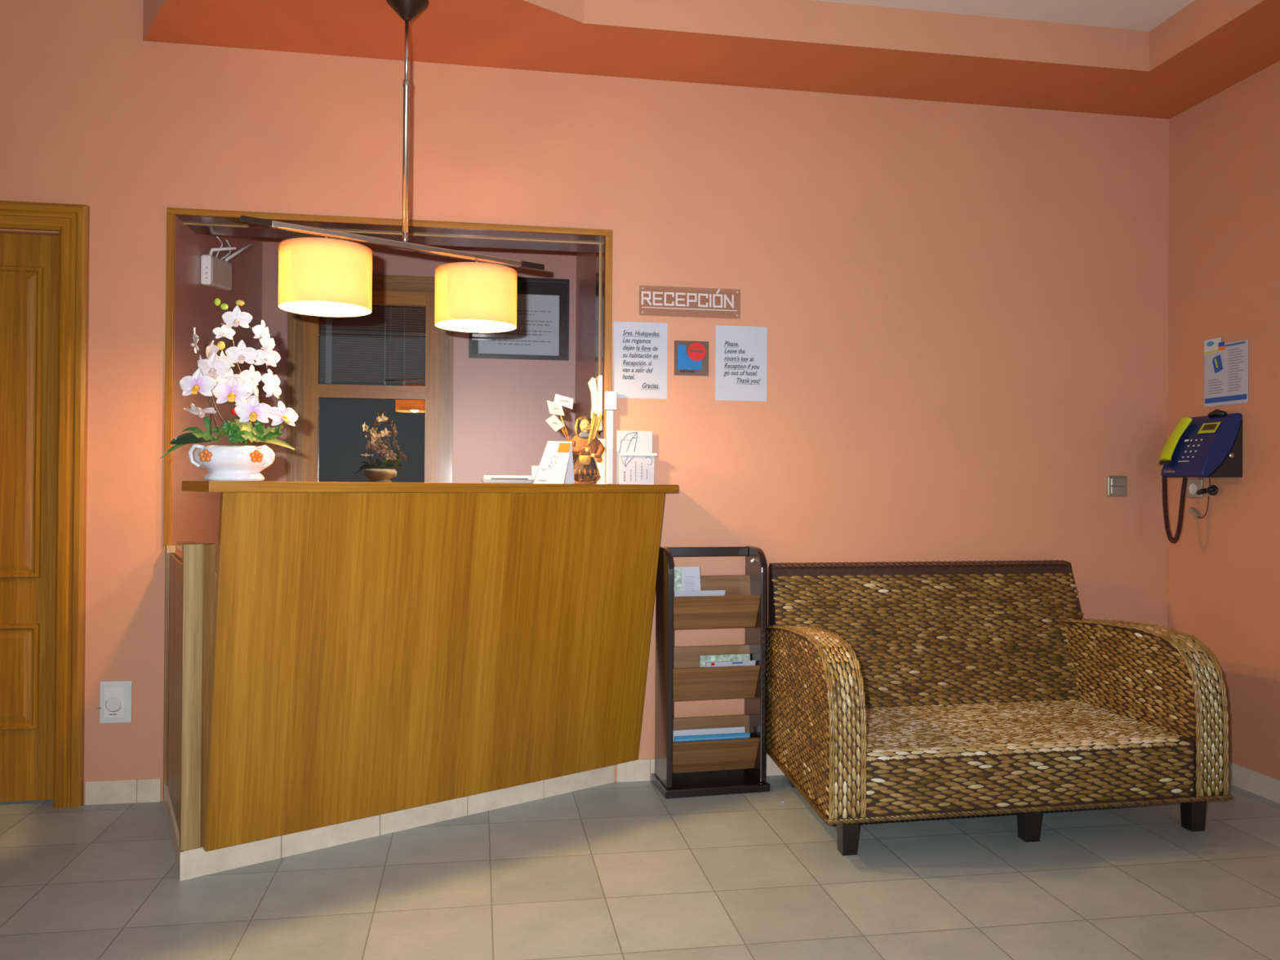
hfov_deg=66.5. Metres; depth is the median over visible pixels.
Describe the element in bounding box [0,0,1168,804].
wall
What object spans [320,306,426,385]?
blind
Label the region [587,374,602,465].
handset
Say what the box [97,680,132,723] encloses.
thermostat
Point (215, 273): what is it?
router
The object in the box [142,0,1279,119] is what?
ceiling
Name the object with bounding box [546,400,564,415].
business card
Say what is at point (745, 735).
leaflet
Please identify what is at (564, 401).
business card
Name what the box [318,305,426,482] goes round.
window
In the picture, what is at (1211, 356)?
print
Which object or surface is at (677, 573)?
print
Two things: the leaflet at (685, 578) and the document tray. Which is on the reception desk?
the document tray
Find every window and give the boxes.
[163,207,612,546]
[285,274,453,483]
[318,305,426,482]
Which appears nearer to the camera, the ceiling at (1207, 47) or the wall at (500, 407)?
the ceiling at (1207, 47)
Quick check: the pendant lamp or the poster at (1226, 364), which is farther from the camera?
the poster at (1226, 364)
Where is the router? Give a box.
[200,235,251,290]
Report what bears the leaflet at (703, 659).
in the magazine rack
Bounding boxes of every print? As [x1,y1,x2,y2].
[557,443,570,452]
[673,568,682,590]
[1204,350,1217,368]
[1217,346,1225,351]
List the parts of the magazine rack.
panel, rail, panel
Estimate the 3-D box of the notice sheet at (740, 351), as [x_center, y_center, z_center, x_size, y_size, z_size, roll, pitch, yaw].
[0.397,-0.456,3.818,0.208,0.293,0.005,0,0,-9]
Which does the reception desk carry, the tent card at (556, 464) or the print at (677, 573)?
the tent card at (556, 464)
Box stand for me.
[595,439,605,484]
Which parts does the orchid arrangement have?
flower, handle, flower, flower, flower, flower, flower, stem, stem, flower, flower, stem, flower, flower, flower, flower, flower, stem, flower, flower, flower, flower, flower, stem, handle, flower, flower, flower, flower, flower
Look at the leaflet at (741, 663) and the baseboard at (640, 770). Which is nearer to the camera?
the leaflet at (741, 663)
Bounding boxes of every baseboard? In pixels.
[84,777,161,804]
[616,754,784,782]
[1227,761,1279,804]
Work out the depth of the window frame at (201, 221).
3.68 m
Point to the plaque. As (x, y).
(691, 357)
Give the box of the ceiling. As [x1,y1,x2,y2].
[813,0,1195,31]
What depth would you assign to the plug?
3.85 m
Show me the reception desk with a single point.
(360, 660)
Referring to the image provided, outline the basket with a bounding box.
[578,447,591,465]
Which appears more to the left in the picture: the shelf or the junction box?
the shelf
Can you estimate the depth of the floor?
2.74 m
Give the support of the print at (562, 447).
attached to the tent card at (556, 464)
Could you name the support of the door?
in the wall at (963, 308)
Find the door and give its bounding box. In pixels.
[0,200,89,808]
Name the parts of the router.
panel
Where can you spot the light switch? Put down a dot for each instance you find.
(1117, 486)
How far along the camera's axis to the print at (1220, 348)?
3.82 m
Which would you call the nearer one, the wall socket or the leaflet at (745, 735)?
the leaflet at (745, 735)
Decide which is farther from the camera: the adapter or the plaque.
the adapter
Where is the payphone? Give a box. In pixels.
[1159,408,1242,543]
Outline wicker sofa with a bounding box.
[765,560,1232,855]
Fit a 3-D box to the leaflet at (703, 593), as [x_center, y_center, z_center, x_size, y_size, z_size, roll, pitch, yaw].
[0.218,0.465,3.639,0.195,0.109,0.048,0,0,-13]
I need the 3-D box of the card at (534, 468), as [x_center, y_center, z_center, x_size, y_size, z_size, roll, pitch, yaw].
[-0.351,-0.018,3.391,0.050,0.062,0.002,0,0,-9]
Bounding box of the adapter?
[1188,496,1208,518]
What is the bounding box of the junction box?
[604,391,617,409]
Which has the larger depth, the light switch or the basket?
the light switch
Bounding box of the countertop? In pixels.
[182,480,678,493]
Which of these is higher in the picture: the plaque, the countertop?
the plaque
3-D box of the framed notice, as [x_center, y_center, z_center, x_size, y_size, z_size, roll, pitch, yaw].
[-0.628,-0.841,5.081,0.516,0.425,0.022,0,0,-9]
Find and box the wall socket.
[1185,478,1203,497]
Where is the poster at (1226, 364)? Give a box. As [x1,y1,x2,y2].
[1204,337,1248,407]
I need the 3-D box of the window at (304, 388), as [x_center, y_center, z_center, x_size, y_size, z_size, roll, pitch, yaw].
[-1.367,-0.345,4.968,0.816,1.392,0.058,0,0,-9]
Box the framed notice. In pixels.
[468,276,568,360]
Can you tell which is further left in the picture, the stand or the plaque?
the stand
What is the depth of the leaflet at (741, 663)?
3.65 m
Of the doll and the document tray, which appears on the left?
the document tray
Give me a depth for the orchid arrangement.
2.79 m
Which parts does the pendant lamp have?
lamp shade, rod, lamp shade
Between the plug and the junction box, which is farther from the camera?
the plug
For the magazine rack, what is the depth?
3.64 m
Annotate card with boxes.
[531,466,538,479]
[532,440,574,484]
[545,414,564,431]
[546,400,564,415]
[553,393,573,408]
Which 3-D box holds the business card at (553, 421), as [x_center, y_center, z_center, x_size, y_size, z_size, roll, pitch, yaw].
[-0.299,-0.201,3.442,0.072,0.060,0.002,1,0,-21]
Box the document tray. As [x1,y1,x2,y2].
[480,475,533,483]
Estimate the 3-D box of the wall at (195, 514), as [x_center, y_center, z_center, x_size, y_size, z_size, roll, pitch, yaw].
[-1.836,-0.282,4.221,0.100,2.849,1.518,0,0,-9]
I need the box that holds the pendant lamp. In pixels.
[239,0,544,333]
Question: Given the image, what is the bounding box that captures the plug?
[1196,478,1218,495]
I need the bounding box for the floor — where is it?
[0,774,1279,959]
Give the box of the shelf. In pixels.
[176,541,195,551]
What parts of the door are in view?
panel, panel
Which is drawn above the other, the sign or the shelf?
the sign
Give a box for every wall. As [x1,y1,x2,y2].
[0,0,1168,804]
[172,215,262,572]
[260,237,576,493]
[574,251,595,484]
[1167,60,1279,780]
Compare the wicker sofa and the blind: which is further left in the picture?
the blind
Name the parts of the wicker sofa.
leg, armrest, leg, backrest, seat, leg, armrest, leg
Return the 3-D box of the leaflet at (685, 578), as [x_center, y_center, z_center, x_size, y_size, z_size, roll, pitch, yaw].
[0.168,0.424,3.676,0.125,0.191,0.038,0,0,-13]
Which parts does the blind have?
pull cord, pull cord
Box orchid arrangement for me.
[160,297,297,481]
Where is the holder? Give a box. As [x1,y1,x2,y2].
[616,430,657,484]
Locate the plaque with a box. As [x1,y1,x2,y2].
[674,340,708,376]
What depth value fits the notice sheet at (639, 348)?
3.75 m
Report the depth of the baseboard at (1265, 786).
3.64 m
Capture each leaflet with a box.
[672,726,745,742]
[673,566,700,596]
[674,590,725,596]
[674,732,750,742]
[698,653,750,666]
[705,660,755,666]
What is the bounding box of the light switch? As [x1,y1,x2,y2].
[1106,475,1127,496]
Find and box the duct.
[605,409,613,484]
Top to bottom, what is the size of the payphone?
0.527 m
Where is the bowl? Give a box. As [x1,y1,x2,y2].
[193,444,275,481]
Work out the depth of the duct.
3.71 m
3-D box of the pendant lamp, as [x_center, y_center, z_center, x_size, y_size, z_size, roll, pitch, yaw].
[-0.738,-1.033,3.090,1.002,1.044,0.268,1,0,-36]
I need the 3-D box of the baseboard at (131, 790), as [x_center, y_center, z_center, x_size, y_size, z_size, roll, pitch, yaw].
[-1.821,1.098,3.442,0.247,0.082,0.009,0,0,-9]
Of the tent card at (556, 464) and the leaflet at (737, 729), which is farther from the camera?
the leaflet at (737, 729)
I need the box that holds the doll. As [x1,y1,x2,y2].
[556,412,604,484]
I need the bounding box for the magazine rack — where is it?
[650,545,769,798]
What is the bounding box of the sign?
[639,284,740,319]
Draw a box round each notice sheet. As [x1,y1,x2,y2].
[613,321,667,399]
[715,324,767,401]
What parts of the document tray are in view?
lid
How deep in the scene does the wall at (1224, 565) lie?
3.76 m
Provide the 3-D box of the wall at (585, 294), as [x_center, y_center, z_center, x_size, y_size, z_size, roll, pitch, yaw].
[-0.207,-0.268,4.622,0.100,2.849,1.260,0,0,-9]
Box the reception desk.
[163,480,678,880]
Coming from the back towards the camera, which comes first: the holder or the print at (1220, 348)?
the print at (1220, 348)

